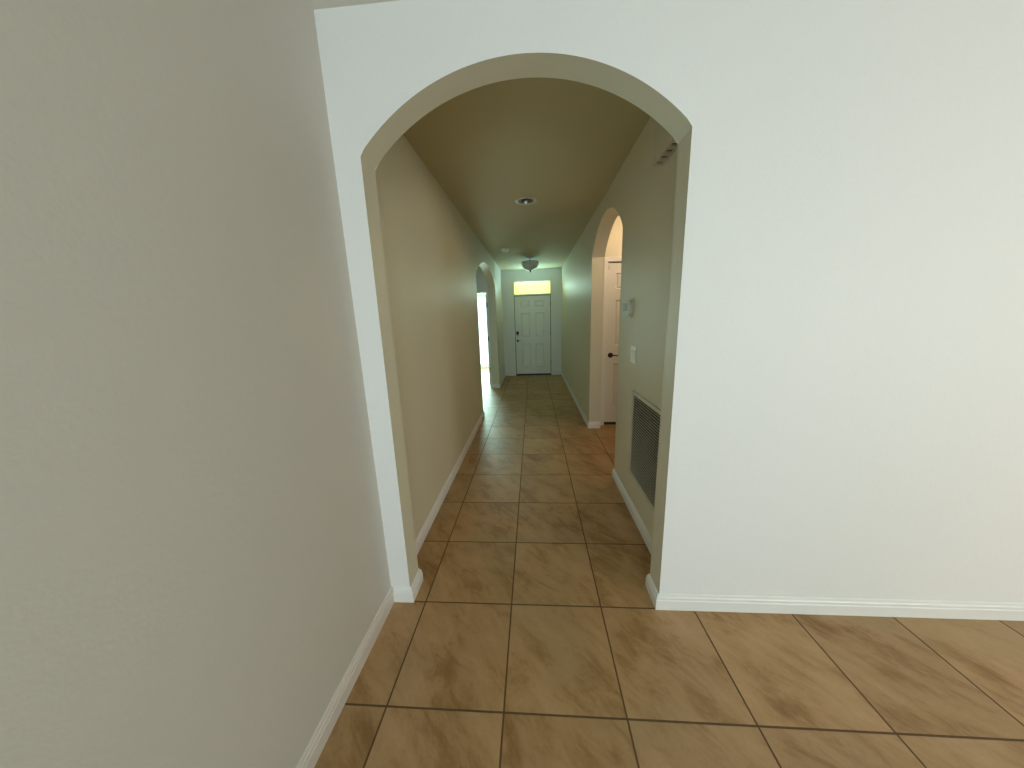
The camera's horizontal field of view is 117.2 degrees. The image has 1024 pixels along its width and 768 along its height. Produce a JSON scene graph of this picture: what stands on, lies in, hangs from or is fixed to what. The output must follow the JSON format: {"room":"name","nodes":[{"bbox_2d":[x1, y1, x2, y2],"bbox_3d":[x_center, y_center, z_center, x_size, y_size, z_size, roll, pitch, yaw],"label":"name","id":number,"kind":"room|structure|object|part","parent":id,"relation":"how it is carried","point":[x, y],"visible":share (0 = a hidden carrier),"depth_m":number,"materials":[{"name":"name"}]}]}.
{"room":"empty living room","nodes":[
{"label":"empty living room","id":0,"kind":"room"},
{"bbox_2d":[0,0,390,767],"bbox_3d":[-0.897,0.302,-0.464,0.149,2.642,3.919,-1,12,4],"label":"wall","id":1,"kind":"structure","parent":0,"point":[194,567],"depth_m":0.69,"materials":[{"name":"beige paint"}]},
{"bbox_2d":[296,411,484,767],"bbox_3d":[-0.688,1.208,1.391,0.272,0.088,7.189,-1,12,4],"label":"baseboard","id":2,"kind":"structure","parent":1,"relation":"attached to","point":[315,746],"depth_m":1.44,"materials":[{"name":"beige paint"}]},
{"bbox_2d":[375,135,504,539],"bbox_3d":[-0.532,-0.819,4.778,0.191,2.642,6.583,-1,12,4],"label":"wall","id":3,"kind":"structure","parent":0,"point":[433,257],"depth_m":2.45,"materials":[{"name":"beige paint"}]},
{"bbox_2d":[492,374,505,387],"bbox_3d":[-0.297,-0.105,7.540,0.164,0.088,1.460,-1,12,4],"label":"baseboard","id":4,"kind":"structure","parent":3,"relation":"attached to","point":[502,380],"depth_m":6.84,"materials":[{"name":"paint"}]},
{"bbox_2d":[307,0,650,269],"bbox_3d":[0.998,-1.943,3.069,9.387,0.160,12.293,-1,12,4],"label":"ceiling","id":5,"kind":"structure","parent":0,"point":[561,144],"depth_m":2.26,"materials":[{"name":"paint"}]},
{"bbox_2d":[515,197,536,204],"bbox_3d":[0.140,-1.890,3.152,0.216,0.096,0.216,-1,12,4],"label":"recessed light","id":6,"kind":"object","parent":5,"relation":"in","point":[523,200],"visible":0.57,"depth_m":3.21,"materials":[{"name":"beige plastic"}]},
{"bbox_2d":[521,257,538,271],"bbox_3d":[0.359,-2.355,6.191,0.344,0.282,0.344,-1,12,4],"label":"ceiling light","id":7,"kind":"object","parent":5,"relation":"attached to","point":[530,264],"visible":1,"depth_m":6.08,"materials":[{"name":"white glass"}]},
{"bbox_3d":[0.360,-2.337,6.195,0.344,0.169,0.344,-1,12,4],"label":"lamp shade","id":8,"kind":"part","parent":7,"relation":"part of","materials":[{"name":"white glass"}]},
{"bbox_2d":[476,261,499,386],"bbox_3d":[-1.868,-1.200,6.798,3.122,2.642,0.119,-1,12,4],"label":"wall","id":9,"kind":"structure","parent":0,"point":[481,283],"depth_m":6.49,"materials":[{"name":"white paint"}]},
{"bbox_2d":[477,290,491,386],"bbox_3d":[-0.880,-1.022,7.171,0.850,2.071,0.926,-1,12,4],"label":"door","id":10,"kind":"structure","parent":9,"relation":"in","point":[478,291],"depth_m":6.73,"materials":[{"name":"paint"}]},
{"bbox_2d":[501,268,561,375],"bbox_3d":[0.518,-1.538,8.004,1.781,2.642,0.149,-1,12,4],"label":"wall","id":11,"kind":"structure","parent":0,"point":[507,276],"depth_m":7.86,"materials":[{"name":"white paint"}]},
{"bbox_2d":[512,279,552,375],"bbox_3d":[0.533,-1.402,7.978,0.983,2.387,0.135,-1,12,4],"label":"door","id":12,"kind":"structure","parent":11,"relation":"in","point":[532,313],"depth_m":8.00,"materials":[{"name":"paint"}]},
{"bbox_2d":[513,281,550,294],"bbox_3d":[0.499,-2.389,7.770,0.918,0.304,0.033,-1,12,4],"label":"window","id":13,"kind":"structure","parent":12,"relation":"attached to","point":[532,287],"depth_m":7.77,"materials":[{"name":"yellow glass"}]},
{"bbox_2d":[506,371,561,375],"bbox_3d":[0.563,-0.272,8.188,1.468,0.088,0.014,-1,12,4],"label":"baseboard","id":14,"kind":"structure","parent":11,"relation":"attached to","point":[554,372],"depth_m":8.15,"materials":[{"name":"paint"}]},
{"bbox_2d":[605,216,622,256],"bbox_3d":[1.868,-0.752,4.068,1.430,2.642,0.149,-1,12,4],"label":"wall","id":15,"kind":"structure","parent":0,"point":[614,245],"depth_m":3.82,"materials":[{"name":"beige paint"}]},
{"bbox_2d":[600,256,621,424],"bbox_3d":[1.611,-0.514,4.094,0.876,2.184,0.140,-1,12,4],"label":"door","id":16,"kind":"structure","parent":15,"relation":"in","point":[612,266],"depth_m":4.08,"materials":[{"name":"paint"}]},
{"bbox_2d":[562,117,676,537],"bbox_3d":[1.116,-0.852,4.662,0.149,2.642,6.583,-1,12,4],"label":"wall","id":17,"kind":"structure","parent":0,"point":[641,193],"depth_m":2.39,"materials":[{"name":"beige paint"}]},
{"bbox_2d":[561,372,599,427],"bbox_3d":[1.232,0.134,6.160,0.164,0.088,4.026,-1,12,4],"label":"baseboard","id":18,"kind":"structure","parent":17,"relation":"attached to","point":[589,424],"depth_m":4.72,"materials":[{"name":"paint"}]},
{"bbox_2d":[622,299,632,317],"bbox_3d":[0.874,-0.574,2.375,0.026,0.137,0.207,-1,12,4],"label":"thermostat","id":19,"kind":"object","parent":17,"relation":"attached to","point":[627,306],"visible":1,"depth_m":2.32,"materials":[{"name":"grey plastic"}]},
{"bbox_2d":[612,468,651,553],"bbox_3d":[0.981,0.952,2.330,0.164,0.088,1.230,-1,12,4],"label":"baseboard","id":20,"kind":"structure","parent":17,"relation":"attached to","point":[636,517],"depth_m":2.31,"materials":[{"name":"paint"}]},
{"bbox_2d":[630,346,636,363],"bbox_3d":[0.881,-0.213,2.278,0.010,0.122,0.118,-1,12,4],"label":"light switch","id":21,"kind":"object","parent":17,"relation":"attached to","point":[633,348],"visible":1,"depth_m":2.26,"materials":[{"name":"white plastic"}]},
{"bbox_2d":[628,390,660,511],"bbox_3d":[0.878,0.426,2.069,0.012,0.651,0.605,-1,12,4],"label":"air vent","id":22,"kind":"object","parent":17,"relation":"in","point":[645,416],"visible":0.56,"depth_m":2.07,"materials":[{"name":"grey metal"}]},
{"bbox_2d":[652,124,677,165],"bbox_3d":[0.785,-1.246,1.548,0.060,0.164,0.307,-1,12,4],"label":"door chime","id":23,"kind":"object","parent":17,"relation":"attached to","point":[664,144],"visible":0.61,"depth_m":1.60,"materials":[{"name":"beige plastic"}]},
{"bbox_2d":[314,0,1023,602],"bbox_3d":[2.377,-0.181,1.288,6.456,2.642,0.122,-1,12,4],"label":"wall","id":24,"kind":"structure","parent":0,"point":[842,415],"depth_m":1.25,"materials":[{"name":"white paint"}]},
{"bbox_2d":[645,574,1023,620],"bbox_3d":[3.116,1.054,1.503,4.764,0.088,0.151,-1,12,4],"label":"baseboard","id":25,"kind":"structure","parent":24,"relation":"attached to","point":[1012,611],"depth_m":1.54,"materials":[{"name":"paint"}]},
{"bbox_2d":[314,368,1023,767],"bbox_3d":[0.990,0.900,3.219,9.834,0.179,13.484,-1,12,4],"label":"floor","id":26,"kind":"structure","parent":0,"point":[532,635],"depth_m":1.35,"materials":[{"name":"tile"}]},
{"bbox_3d":[-1.765,-1.777,9.508,2.973,2.642,0.149,-1,12,4],"label":"wall","id":27,"kind":"structure","parent":0,"visible":0},
{"bbox_2d":[477,297,488,364],"bbox_3d":[-1.078,-1.584,9.504,1.207,2.011,0.060,-1,12,4],"label":"window","id":28,"kind":"structure","parent":27,"relation":"in","point":[477,297],"depth_m":9.27,"materials":[{"name":"glass"}]}
]}

